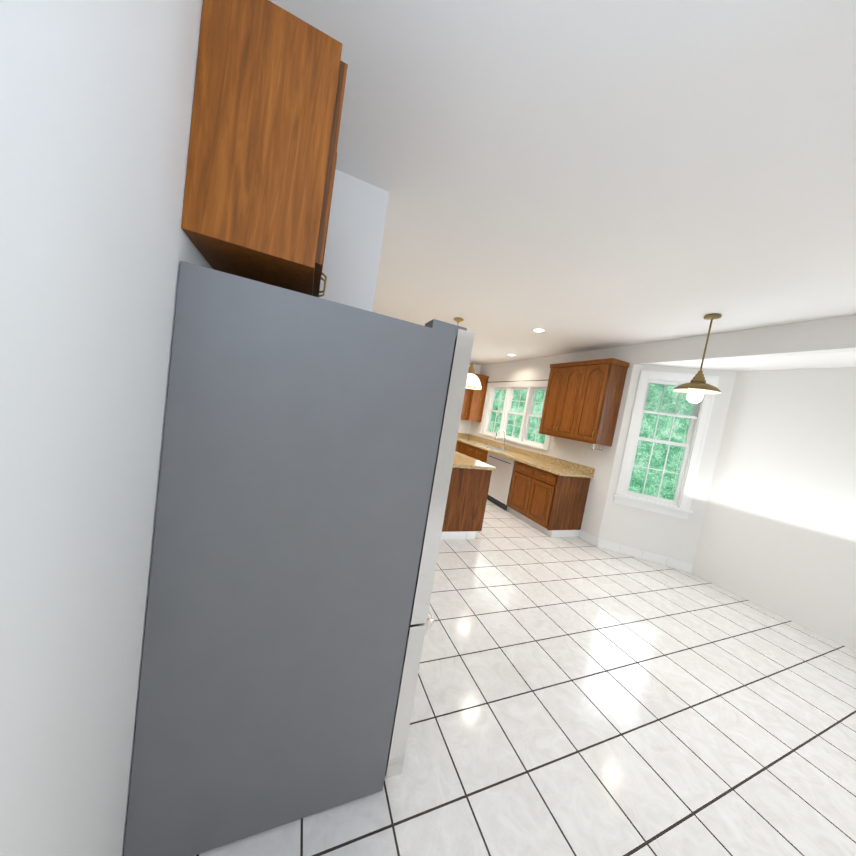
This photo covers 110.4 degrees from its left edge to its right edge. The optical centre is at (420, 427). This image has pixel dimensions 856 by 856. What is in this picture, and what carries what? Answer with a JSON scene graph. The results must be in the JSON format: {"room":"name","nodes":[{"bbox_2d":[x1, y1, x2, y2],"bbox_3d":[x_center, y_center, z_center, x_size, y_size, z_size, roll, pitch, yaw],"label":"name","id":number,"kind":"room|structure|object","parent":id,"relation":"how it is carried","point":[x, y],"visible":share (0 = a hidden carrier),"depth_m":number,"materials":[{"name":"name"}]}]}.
{"room":"kitchen","nodes":[
{"label":"kitchen","id":0,"kind":"room"},
{"bbox_2d":[0,0,212,855],"bbox_3d":[-1.038,-0.143,1.570,0.120,2.740,9.200,7,4,-22],"label":"wall","id":1,"kind":"structure","parent":0,"point":[97,245],"depth_m":0.48,"materials":[{"name":"paint"}]},
{"bbox_2d":[181,0,347,296],"bbox_3d":[-0.547,-0.817,1.210,0.354,0.590,0.947,7,4,-22],"label":"upper cabinet","id":2,"kind":"object","parent":1,"relation":"attached to","point":[270,82],"visible":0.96,"depth_m":0.77,"materials":[{"name":"brown wood"}]},
{"bbox_2d":[318,169,388,311],"bbox_3d":[-1.001,-0.205,2.532,0.650,2.740,1.670,7,4,-22],"label":"wall","id":3,"kind":"structure","parent":0,"point":[357,216],"depth_m":1.75,"materials":[{"name":"paint"}]},
{"bbox_2d":[458,364,480,433],"bbox_3d":[-0.703,-0.452,6.694,4.480,2.740,0.120,7,4,-22],"label":"wall","id":4,"kind":"structure","parent":0,"point":[464,426],"depth_m":7.36,"materials":[{"name":"paint"}]},
{"bbox_2d":[461,374,488,421],"bbox_3d":[0.350,-0.613,6.745,2.298,1.515,0.498,7,4,-22],"label":"upper cabinet","id":5,"kind":"object","parent":4,"relation":"attached to","point":[473,405],"visible":0.04,"depth_m":6.94,"materials":[{"name":"brown wood"}]},
{"bbox_2d":[195,499,855,855],"bbox_3d":[0.897,1.508,2.601,9.000,0.060,9.320,7,4,-22],"label":"floor","id":6,"kind":"structure","parent":0,"point":[576,696],"depth_m":1.59,"materials":[{"name":"white tile"}]},
{"bbox_2d":[124,261,474,855],"bbox_3d":[-0.459,0.438,1.389,0.938,1.800,0.910,7,4,-22],"label":"fridge","id":7,"kind":"object","parent":6,"relation":"on","point":[309,448],"visible":1,"depth_m":0.92,"materials":[{"name":"metal"}]},
{"bbox_2d":[440,467,491,539],"bbox_3d":[0.248,0.817,4.188,0.652,0.880,1.410,7,4,-22],"label":"kitchen island","id":8,"kind":"object","parent":6,"relation":"on","point":[467,497],"depth_m":3.55,"materials":[{"name":"brown wood"}]},
{"bbox_2d":[453,451,495,470],"bbox_3d":[0.201,0.350,4.114,0.952,0.036,1.500,7,4,-22],"label":"island countertop","id":9,"kind":"structure","parent":8,"relation":"on","point":[459,460],"depth_m":3.60,"materials":[{"name":"beige stone"}]},
{"bbox_2d":[455,429,594,536],"bbox_3d":[1.482,0.683,5.733,0.661,1.311,3.498,7,4,-22],"label":"base cabinet","id":10,"kind":"object","parent":6,"relation":"on","point":[546,494],"depth_m":4.50,"materials":[{"name":"brown wood"}]},
{"bbox_2d":[269,0,855,364],"bbox_3d":[-1.097,-1.780,4.357,7.260,0.080,14.800,7,4,-22],"label":"ceiling","id":11,"kind":"structure","parent":0,"point":[571,176],"depth_m":1.37,"materials":[{"name":"paint"}]},
{"bbox_2d":[454,318,463,325],"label":"pendant light","id":12,"kind":"object","parent":11,"relation":"hanging from","point":[457,320],"depth_m":3.96,"materials":[{"name":"gold metal"}]},
{"bbox_2d":[465,363,481,389],"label":"pendant light","id":13,"kind":"object","parent":11,"relation":"hanging from","point":[473,382],"depth_m":3.60,"materials":[{"name":"white glass"}]},
{"bbox_2d":[532,328,545,331],"bbox_3d":[1.556,-1.290,3.926,0.176,0.006,0.176,7,4,-22],"label":"recessed light","id":14,"kind":"object","parent":11,"relation":"in","point":[538,329],"visible":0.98,"depth_m":3.91,"materials":[{"name":"white"}]},
{"bbox_2d":[672,313,721,402],"bbox_3d":[2.617,-0.633,2.760,0.342,0.809,0.342,7,4,-22],"label":"light","id":15,"kind":"object","parent":11,"relation":"hanging from","point":[697,388],"visible":1,"depth_m":2.74,"materials":[{"name":"brown metal"}]},
{"bbox_2d":[470,315,855,545],"bbox_3d":[2.954,0.364,3.248,0.120,2.740,9.320,7,4,-22],"label":"wall","id":16,"kind":"structure","parent":0,"point":[832,335],"depth_m":3.75,"materials":[{"name":"paint"}]},
{"bbox_2d":[478,381,550,450],"bbox_3d":[1.905,-0.324,5.993,0.170,1.190,2.140,7,4,-22],"label":"window","id":17,"kind":"structure","parent":16,"relation":"in","point":[531,388],"depth_m":6.01,"materials":[{"name":"white wood"}]},
{"bbox_2d":[486,380,545,382],"bbox_3d":[1.935,-0.928,5.925,0.066,0.014,2.180,7,4,-22],"label":"curtain rod","id":18,"kind":"object","parent":16,"relation":"attached to","point":[516,381],"visible":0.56,"depth_m":5.81,"materials":[{"name":"black metal"}]},
{"bbox_2d":[538,358,629,450],"bbox_3d":[2.325,-0.349,4.408,0.339,1.210,1.059,7,4,-22],"label":"upper cabinet","id":19,"kind":"object","parent":16,"relation":"attached to","point":[582,401],"visible":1,"depth_m":4.13,"materials":[{"name":"brown wood"}]},
{"bbox_2d":[597,364,736,564],"bbox_3d":[3.077,0.474,3.831,1.020,2.480,0.120,11,4,23],"label":"wall","id":20,"kind":"structure","parent":0,"point":[669,536],"depth_m":3.75,"materials":[{"name":"paint"}]},
{"bbox_2d":[579,530,692,572],"bbox_3d":[2.816,1.627,3.980,0.732,0.105,1.003,7,4,-22],"label":"baseboard","id":21,"kind":"structure","parent":20,"relation":"attached to","point":[657,559],"depth_m":3.87,"materials":[{"name":"white wood"}]},
{"bbox_2d":[613,370,719,518],"bbox_3d":[3.083,0.191,3.798,0.820,1.765,0.175,11,4,23],"label":"window","id":22,"kind":"structure","parent":20,"relation":"in","point":[679,505],"depth_m":3.76,"materials":[{"name":"white wood"}]},
{"bbox_2d":[652,351,855,371],"bbox_3d":[4.417,-0.475,1.857,1.340,0.080,5.900,7,4,-22],"label":"ceiling","id":23,"kind":"structure","parent":0,"point":[830,360],"depth_m":2.96,"materials":[{"name":"paint"}]},
{"bbox_2d":[691,367,855,650],"bbox_3d":[4.420,0.856,1.406,0.120,2.480,4.739,7,4,-22],"label":"wall","id":24,"kind":"structure","parent":0,"point":[777,535],"depth_m":3.01,"materials":[{"name":"paint"}]},
{"label":"outside","id":25,"kind":"structure","parent":0,"visible":0},
{"bbox_2d":[488,390,545,443],"bbox_3d":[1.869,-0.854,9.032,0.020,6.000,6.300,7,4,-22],"label":"trees","id":26,"kind":"object","parent":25,"point":[536,410],"depth_m":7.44,"materials":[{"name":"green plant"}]},
{"bbox_2d":[628,384,693,499],"bbox_3d":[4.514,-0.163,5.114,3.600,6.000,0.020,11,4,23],"label":"window glass","id":27,"kind":"object","parent":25,"point":[657,461],"visible":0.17,"depth_m":5.23,"materials":[{"name":"glass"}]}
]}

